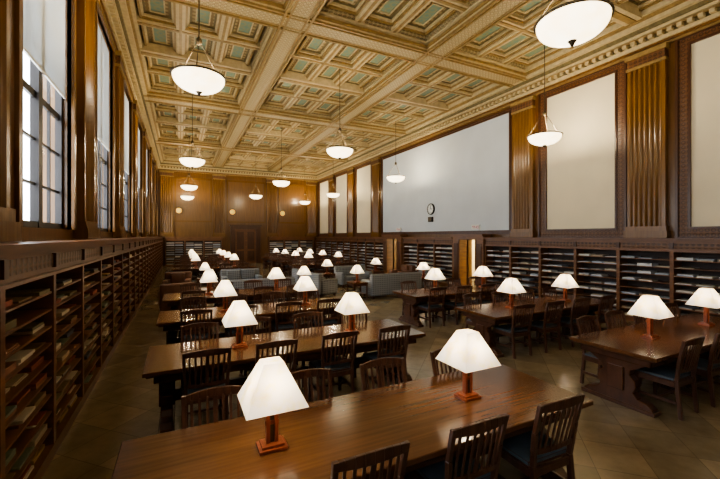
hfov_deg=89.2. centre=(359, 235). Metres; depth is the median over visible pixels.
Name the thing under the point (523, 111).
pilaster
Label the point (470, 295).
wooden chair
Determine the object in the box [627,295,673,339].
table lamp
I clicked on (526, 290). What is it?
wooden chair
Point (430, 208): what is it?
wall clock
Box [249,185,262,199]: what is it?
pendant light
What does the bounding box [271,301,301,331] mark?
wooden chair
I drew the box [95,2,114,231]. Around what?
window
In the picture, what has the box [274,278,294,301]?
wooden chair
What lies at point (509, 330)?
wooden chair
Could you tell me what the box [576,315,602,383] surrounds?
wooden chair
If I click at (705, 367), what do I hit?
wooden chair
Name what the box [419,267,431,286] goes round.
armchair
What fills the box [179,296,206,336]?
wooden chair
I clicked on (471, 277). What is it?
wooden chair
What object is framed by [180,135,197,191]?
pendant light
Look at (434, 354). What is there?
wooden chair
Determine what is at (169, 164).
crown molding
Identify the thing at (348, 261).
wooden chair
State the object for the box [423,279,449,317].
wooden chair
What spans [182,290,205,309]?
wooden chair
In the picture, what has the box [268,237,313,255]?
bookcase
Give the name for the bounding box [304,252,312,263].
table lamp
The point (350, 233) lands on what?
pilaster
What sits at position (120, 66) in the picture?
pilaster
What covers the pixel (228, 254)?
table lamp
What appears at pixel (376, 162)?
pilaster
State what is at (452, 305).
wooden chair
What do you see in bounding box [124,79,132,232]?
window
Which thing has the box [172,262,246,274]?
table
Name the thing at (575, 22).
pendant light
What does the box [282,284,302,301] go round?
wooden chair
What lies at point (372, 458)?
wooden chair
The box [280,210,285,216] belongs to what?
wall sconce
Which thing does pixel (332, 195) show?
pendant light
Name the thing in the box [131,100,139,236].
pilaster
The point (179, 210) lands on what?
wall sconce
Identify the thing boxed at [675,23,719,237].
wall panel
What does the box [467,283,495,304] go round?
wooden chair
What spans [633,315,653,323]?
wooden chair
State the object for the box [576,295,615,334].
wooden chair
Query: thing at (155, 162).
pilaster
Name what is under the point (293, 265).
table
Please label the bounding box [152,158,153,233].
window
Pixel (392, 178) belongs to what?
pendant light
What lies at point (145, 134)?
pilaster
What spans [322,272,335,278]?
side table
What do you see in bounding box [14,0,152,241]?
wall
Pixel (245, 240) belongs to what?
door
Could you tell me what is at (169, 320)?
table
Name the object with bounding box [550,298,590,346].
wooden chair
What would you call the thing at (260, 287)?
wooden chair
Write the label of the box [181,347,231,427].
wooden chair
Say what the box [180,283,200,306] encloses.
wooden chair
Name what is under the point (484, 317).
table
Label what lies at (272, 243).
periodicals
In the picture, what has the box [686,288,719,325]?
table lamp
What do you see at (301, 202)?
pendant light
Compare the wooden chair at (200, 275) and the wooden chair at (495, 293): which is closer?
the wooden chair at (495, 293)
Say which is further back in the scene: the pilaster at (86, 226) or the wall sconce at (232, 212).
the wall sconce at (232, 212)
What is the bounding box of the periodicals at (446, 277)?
[404,246,451,283]
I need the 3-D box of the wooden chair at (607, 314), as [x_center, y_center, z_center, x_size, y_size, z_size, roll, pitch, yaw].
[4.267,1.712,5.759,0.498,0.975,0.573,0,0,-25]
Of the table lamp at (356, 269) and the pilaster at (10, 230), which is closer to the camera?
the pilaster at (10, 230)
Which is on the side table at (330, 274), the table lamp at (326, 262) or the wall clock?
the table lamp at (326, 262)
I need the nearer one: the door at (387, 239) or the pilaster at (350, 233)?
the door at (387, 239)
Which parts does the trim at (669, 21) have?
cornice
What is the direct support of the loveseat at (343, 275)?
on the floor
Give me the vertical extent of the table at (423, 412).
0.760 m
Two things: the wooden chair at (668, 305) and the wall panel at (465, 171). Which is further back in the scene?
the wall panel at (465, 171)
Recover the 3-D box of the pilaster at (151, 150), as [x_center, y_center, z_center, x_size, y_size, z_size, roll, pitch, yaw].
[-11.482,-2.365,20.039,0.190,4.830,0.980,0,0,-26]
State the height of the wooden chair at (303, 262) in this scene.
0.975 m
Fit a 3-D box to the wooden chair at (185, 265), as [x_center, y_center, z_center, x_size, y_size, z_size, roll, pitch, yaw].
[-7.615,1.712,16.044,0.498,0.975,0.573,0,0,-25]
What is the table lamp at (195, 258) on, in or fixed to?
on the table at (215, 268)
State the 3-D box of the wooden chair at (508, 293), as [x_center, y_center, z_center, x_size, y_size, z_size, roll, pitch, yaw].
[3.952,1.712,10.049,0.498,0.975,0.573,0,0,-29]
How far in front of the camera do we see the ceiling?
11.64 m
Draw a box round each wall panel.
[318,178,328,236]
[334,170,347,236]
[354,161,371,236]
[381,108,511,234]
[538,61,626,237]
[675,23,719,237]
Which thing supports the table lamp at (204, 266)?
on the side table at (198, 278)
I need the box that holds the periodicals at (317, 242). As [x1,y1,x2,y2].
[316,242,382,270]
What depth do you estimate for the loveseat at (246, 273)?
14.67 m
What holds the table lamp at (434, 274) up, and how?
on the table at (411, 298)
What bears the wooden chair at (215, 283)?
on the floor
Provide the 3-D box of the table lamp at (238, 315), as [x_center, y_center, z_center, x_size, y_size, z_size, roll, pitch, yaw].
[-1.566,1.145,4.746,0.400,0.590,0.400,0,0,-26]
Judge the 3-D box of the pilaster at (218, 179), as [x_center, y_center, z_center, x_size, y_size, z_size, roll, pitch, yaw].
[-10.957,-2.365,28.383,0.980,4.830,0.190,0,0,-26]
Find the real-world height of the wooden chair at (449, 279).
0.975 m
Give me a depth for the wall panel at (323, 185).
30.93 m
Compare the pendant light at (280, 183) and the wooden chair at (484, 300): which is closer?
the wooden chair at (484, 300)
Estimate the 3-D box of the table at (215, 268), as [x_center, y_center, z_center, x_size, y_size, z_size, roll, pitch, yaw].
[-6.734,1.820,16.970,3.620,0.760,1.070,0,0,-26]
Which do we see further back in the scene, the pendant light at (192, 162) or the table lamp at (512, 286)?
the pendant light at (192, 162)
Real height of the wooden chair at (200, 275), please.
0.975 m
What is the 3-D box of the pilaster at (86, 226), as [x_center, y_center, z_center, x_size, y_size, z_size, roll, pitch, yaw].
[-4.771,-2.365,6.401,0.190,4.830,0.980,0,0,-26]
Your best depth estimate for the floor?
4.60 m
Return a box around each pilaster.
[0,0,20,241]
[74,0,99,238]
[113,50,126,237]
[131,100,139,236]
[141,128,147,236]
[148,147,152,236]
[153,160,156,236]
[159,170,173,236]
[212,174,225,236]
[266,178,277,236]
[306,180,316,236]
[328,175,333,236]
[347,167,353,236]
[371,157,380,236]
[509,95,536,236]
[623,42,670,237]
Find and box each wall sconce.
[176,207,182,213]
[229,208,235,215]
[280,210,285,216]
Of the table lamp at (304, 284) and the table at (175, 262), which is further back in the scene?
the table at (175, 262)
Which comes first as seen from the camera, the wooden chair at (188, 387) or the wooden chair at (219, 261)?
the wooden chair at (188, 387)
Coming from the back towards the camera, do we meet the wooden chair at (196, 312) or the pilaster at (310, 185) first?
the pilaster at (310, 185)
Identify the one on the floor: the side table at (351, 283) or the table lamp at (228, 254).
the side table at (351, 283)
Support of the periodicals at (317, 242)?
in the bookcase at (354, 242)
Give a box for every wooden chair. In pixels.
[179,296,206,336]
[180,264,192,281]
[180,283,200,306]
[180,309,212,341]
[180,322,221,403]
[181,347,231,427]
[181,385,243,428]
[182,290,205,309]
[199,264,211,283]
[213,282,232,306]
[216,288,238,306]
[217,261,227,281]
[219,263,230,281]
[224,294,247,331]
[225,305,257,337]
[238,262,248,268]
[239,317,270,376]
[244,280,264,304]
[248,339,297,376]
[252,286,273,303]
[262,291,289,327]
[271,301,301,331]
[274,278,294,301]
[281,257,291,273]
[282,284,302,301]
[285,258,295,275]
[291,368,332,402]
[293,312,333,387]
[297,289,324,322]
[301,261,310,270]
[307,259,315,270]
[308,331,357,399]
[310,298,340,327]
[312,260,324,272]
[327,260,338,277]
[331,440,409,478]
[340,313,376,377]
[345,259,353,265]
[359,357,406,390]
[362,325,410,386]
[400,281,426,316]
[408,413,508,478]
[417,287,446,327]
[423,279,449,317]
[430,347,459,375]
[444,285,472,324]
[446,278,472,301]
[462,293,498,343]
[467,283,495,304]
[468,276,489,298]
[488,393,584,478]
[489,293,514,302]
[491,291,526,341]
[493,304,534,358]
[518,289,550,337]
[524,301,564,352]
[542,286,575,332]
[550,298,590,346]
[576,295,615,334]
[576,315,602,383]
[604,310,641,383]
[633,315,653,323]
[635,336,704,420]
[665,303,680,318]
[669,333,719,407]
[696,349,719,381]
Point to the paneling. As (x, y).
(210, 180)
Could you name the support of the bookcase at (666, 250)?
on the floor
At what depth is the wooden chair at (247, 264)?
16.90 m
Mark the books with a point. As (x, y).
(11, 296)
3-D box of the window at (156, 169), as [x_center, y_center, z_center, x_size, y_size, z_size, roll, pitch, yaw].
[-14.102,-2.425,25.103,0.220,4.650,2.440,0,0,-26]
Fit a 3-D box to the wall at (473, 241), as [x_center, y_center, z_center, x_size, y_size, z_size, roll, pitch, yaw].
[5.826,0.800,15.906,2.300,3.000,4.200,0,0,-26]
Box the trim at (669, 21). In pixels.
[315,0,719,180]
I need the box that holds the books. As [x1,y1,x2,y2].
[5,243,161,478]
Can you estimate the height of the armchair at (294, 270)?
0.860 m
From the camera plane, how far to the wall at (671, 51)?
9.08 m
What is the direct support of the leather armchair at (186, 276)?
on the floor
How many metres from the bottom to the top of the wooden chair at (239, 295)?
0.975 m
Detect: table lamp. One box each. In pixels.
[191,255,200,267]
[199,262,209,271]
[200,270,217,294]
[213,280,237,312]
[222,300,257,348]
[224,252,231,262]
[229,254,238,265]
[237,356,308,455]
[267,267,284,289]
[281,249,288,255]
[292,251,299,260]
[293,276,316,304]
[297,266,311,275]
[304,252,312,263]
[319,250,326,259]
[321,259,332,272]
[334,252,342,262]
[335,292,369,332]
[350,265,363,281]
[370,258,380,270]
[417,262,430,277]
[424,268,445,291]
[435,329,500,402]
[472,266,492,286]
[497,278,526,307]
[551,274,578,301]
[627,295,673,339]
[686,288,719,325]
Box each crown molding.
[98,0,164,169]
[158,157,317,181]
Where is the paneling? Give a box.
[174,177,305,223]
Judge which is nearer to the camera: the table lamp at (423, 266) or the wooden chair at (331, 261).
the table lamp at (423, 266)
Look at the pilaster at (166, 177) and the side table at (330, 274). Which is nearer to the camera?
the side table at (330, 274)
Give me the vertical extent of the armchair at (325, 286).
0.860 m
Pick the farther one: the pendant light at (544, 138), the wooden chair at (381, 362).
the pendant light at (544, 138)
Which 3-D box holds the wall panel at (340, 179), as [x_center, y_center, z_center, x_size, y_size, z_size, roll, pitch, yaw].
[-1.404,-2.360,27.451,0.080,4.820,2.700,0,0,-26]
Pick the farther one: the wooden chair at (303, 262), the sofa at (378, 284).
the wooden chair at (303, 262)
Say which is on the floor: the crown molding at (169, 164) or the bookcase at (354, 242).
the bookcase at (354, 242)
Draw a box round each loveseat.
[221,268,262,279]
[334,265,371,286]
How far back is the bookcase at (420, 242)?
17.08 m
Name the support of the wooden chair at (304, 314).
on the floor
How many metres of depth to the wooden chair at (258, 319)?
5.52 m
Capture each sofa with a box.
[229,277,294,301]
[361,272,421,298]
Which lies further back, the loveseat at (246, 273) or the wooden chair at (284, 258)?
the wooden chair at (284, 258)
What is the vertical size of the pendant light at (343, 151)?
3.220 m
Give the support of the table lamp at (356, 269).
on the side table at (351, 283)
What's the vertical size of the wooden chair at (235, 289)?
0.975 m
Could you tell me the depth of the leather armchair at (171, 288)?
10.13 m
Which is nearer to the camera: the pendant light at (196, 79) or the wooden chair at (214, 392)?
the wooden chair at (214, 392)
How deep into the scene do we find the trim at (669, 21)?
11.19 m
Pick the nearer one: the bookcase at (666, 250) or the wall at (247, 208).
the bookcase at (666, 250)
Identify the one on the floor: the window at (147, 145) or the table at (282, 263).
the table at (282, 263)
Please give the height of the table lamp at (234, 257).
0.590 m
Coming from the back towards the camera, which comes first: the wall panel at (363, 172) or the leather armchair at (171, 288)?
the wall panel at (363, 172)
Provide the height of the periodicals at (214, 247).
1.628 m
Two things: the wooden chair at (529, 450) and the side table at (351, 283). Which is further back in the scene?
the side table at (351, 283)
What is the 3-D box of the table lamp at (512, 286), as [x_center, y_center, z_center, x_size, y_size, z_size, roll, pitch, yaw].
[3.048,1.145,7.351,0.400,0.590,0.400,0,0,-26]
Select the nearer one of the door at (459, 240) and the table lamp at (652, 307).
the table lamp at (652, 307)
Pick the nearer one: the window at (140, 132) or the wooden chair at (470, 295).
the wooden chair at (470, 295)
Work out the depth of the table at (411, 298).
9.22 m
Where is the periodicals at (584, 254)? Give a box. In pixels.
[487,250,719,317]
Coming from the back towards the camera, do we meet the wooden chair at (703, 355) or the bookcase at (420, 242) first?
the bookcase at (420, 242)
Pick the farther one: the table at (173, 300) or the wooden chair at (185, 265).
the wooden chair at (185, 265)
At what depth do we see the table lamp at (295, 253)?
21.00 m
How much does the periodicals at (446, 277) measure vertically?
1.577 m
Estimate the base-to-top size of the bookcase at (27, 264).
2.140 m
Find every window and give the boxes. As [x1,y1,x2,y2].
[10,0,75,229]
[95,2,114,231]
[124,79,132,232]
[138,119,142,233]
[146,142,149,233]
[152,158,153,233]
[156,169,157,234]
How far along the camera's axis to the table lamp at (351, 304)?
5.37 m
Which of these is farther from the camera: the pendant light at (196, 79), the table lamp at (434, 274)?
the table lamp at (434, 274)
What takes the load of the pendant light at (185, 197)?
hanging from the ceiling
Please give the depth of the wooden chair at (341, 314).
6.11 m
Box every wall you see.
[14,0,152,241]
[157,170,317,265]
[381,42,719,284]
[472,240,474,284]
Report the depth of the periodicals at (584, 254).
9.91 m
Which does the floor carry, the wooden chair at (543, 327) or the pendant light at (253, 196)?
the wooden chair at (543, 327)
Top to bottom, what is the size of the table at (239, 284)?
0.860 m
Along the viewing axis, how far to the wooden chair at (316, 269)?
18.58 m
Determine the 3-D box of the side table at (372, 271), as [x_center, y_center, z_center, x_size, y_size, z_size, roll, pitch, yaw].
[0.734,1.905,16.856,0.560,0.590,0.560,0,0,-26]
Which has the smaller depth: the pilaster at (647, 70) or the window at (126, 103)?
the pilaster at (647, 70)
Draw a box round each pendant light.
[170,0,226,95]
[178,93,205,168]
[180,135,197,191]
[181,166,193,200]
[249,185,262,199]
[272,127,289,187]
[299,193,309,204]
[326,127,353,159]
[326,183,339,198]
[386,162,405,183]
[527,44,562,147]
[533,0,614,47]
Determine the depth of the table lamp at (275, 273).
9.67 m
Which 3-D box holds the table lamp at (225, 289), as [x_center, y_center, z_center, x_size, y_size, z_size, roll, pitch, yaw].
[-2.572,1.145,6.971,0.400,0.590,0.400,0,0,-26]
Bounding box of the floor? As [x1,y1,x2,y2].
[42,263,719,478]
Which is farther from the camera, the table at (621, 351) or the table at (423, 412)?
the table at (621, 351)
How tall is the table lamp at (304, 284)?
0.590 m
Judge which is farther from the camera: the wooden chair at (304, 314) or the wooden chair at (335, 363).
the wooden chair at (304, 314)
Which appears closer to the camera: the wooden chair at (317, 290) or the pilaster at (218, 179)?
the wooden chair at (317, 290)
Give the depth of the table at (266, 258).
24.92 m
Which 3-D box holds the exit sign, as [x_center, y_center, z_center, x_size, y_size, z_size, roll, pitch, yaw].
[4.739,-0.360,14.926,0.075,0.200,0.440,0,0,-26]
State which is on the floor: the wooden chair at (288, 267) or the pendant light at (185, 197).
the wooden chair at (288, 267)
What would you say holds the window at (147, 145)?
in the wall at (27, 233)
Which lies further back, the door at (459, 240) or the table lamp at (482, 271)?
the door at (459, 240)
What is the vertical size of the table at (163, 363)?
0.760 m
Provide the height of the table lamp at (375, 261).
0.590 m
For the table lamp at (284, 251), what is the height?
0.590 m
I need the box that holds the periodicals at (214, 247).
[166,242,219,264]
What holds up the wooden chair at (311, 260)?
on the floor
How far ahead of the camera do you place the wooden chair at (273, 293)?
8.03 m
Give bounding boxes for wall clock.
[427,203,434,214]
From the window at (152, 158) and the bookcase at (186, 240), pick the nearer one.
the window at (152, 158)
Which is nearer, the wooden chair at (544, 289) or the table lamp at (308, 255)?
the wooden chair at (544, 289)
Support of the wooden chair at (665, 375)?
on the floor
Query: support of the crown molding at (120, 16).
attached to the wall at (27, 233)
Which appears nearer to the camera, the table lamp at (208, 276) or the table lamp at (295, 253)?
the table lamp at (208, 276)
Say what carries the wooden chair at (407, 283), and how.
on the floor
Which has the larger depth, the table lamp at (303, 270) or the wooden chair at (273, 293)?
the table lamp at (303, 270)
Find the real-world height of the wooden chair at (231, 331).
0.975 m
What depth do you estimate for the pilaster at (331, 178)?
29.06 m
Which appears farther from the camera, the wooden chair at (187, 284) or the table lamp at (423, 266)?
the table lamp at (423, 266)
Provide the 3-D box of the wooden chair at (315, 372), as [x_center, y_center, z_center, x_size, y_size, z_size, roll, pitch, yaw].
[-0.381,1.712,3.098,0.498,0.975,0.573,0,0,-27]
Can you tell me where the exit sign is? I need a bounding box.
[471,225,480,229]
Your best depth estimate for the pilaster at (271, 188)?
30.18 m
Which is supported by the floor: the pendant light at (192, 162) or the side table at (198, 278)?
the side table at (198, 278)
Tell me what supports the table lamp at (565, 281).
on the table at (484, 317)
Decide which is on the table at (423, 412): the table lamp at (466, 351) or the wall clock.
the table lamp at (466, 351)
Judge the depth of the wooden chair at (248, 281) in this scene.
10.12 m
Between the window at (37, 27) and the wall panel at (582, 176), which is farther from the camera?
the wall panel at (582, 176)
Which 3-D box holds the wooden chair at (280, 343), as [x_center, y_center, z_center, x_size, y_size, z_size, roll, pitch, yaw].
[-1.085,1.712,4.516,0.498,0.975,0.573,0,0,-28]
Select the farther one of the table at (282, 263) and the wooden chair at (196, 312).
the table at (282, 263)
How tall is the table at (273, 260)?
0.760 m
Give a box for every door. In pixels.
[229,225,261,262]
[382,234,407,273]
[451,234,490,285]
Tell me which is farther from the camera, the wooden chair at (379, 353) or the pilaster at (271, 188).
the pilaster at (271, 188)
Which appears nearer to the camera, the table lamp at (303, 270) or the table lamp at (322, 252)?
the table lamp at (303, 270)
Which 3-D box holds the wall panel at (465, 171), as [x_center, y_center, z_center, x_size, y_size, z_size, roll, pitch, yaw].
[3.426,-2.385,17.635,0.080,4.610,9.660,0,0,-26]
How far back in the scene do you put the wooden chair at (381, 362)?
3.63 m
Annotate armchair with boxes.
[158,282,194,311]
[162,271,191,283]
[292,268,302,282]
[305,272,337,297]
[389,264,414,272]
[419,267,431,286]
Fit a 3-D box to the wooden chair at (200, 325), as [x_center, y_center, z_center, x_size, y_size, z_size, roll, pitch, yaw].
[-2.140,1.712,4.918,0.498,0.975,0.573,0,0,-27]
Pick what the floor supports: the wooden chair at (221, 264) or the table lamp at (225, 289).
the wooden chair at (221, 264)
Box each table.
[111,363,592,478]
[142,319,425,433]
[156,298,340,344]
[162,286,314,330]
[171,265,256,279]
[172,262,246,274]
[173,259,239,263]
[197,277,212,289]
[261,256,292,268]
[268,257,323,270]
[276,259,336,274]
[287,262,358,276]
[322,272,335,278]
[347,281,367,299]
[370,270,383,273]
[392,283,508,326]
[455,295,615,357]
[569,313,719,417]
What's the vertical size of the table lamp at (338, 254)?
0.590 m
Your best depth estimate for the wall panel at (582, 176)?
10.90 m
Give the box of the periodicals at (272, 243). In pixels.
[270,241,311,254]
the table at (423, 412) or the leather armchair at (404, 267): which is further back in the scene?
the leather armchair at (404, 267)
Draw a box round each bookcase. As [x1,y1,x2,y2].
[0,237,163,478]
[165,237,221,265]
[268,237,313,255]
[315,237,382,270]
[402,237,452,285]
[484,238,719,322]
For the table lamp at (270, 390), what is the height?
0.590 m
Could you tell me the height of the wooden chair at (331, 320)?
0.975 m
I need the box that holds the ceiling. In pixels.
[135,0,662,171]
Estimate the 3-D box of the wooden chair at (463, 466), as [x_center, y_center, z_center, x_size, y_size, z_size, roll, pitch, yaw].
[0.703,1.712,2.671,0.498,0.975,0.573,0,0,-26]

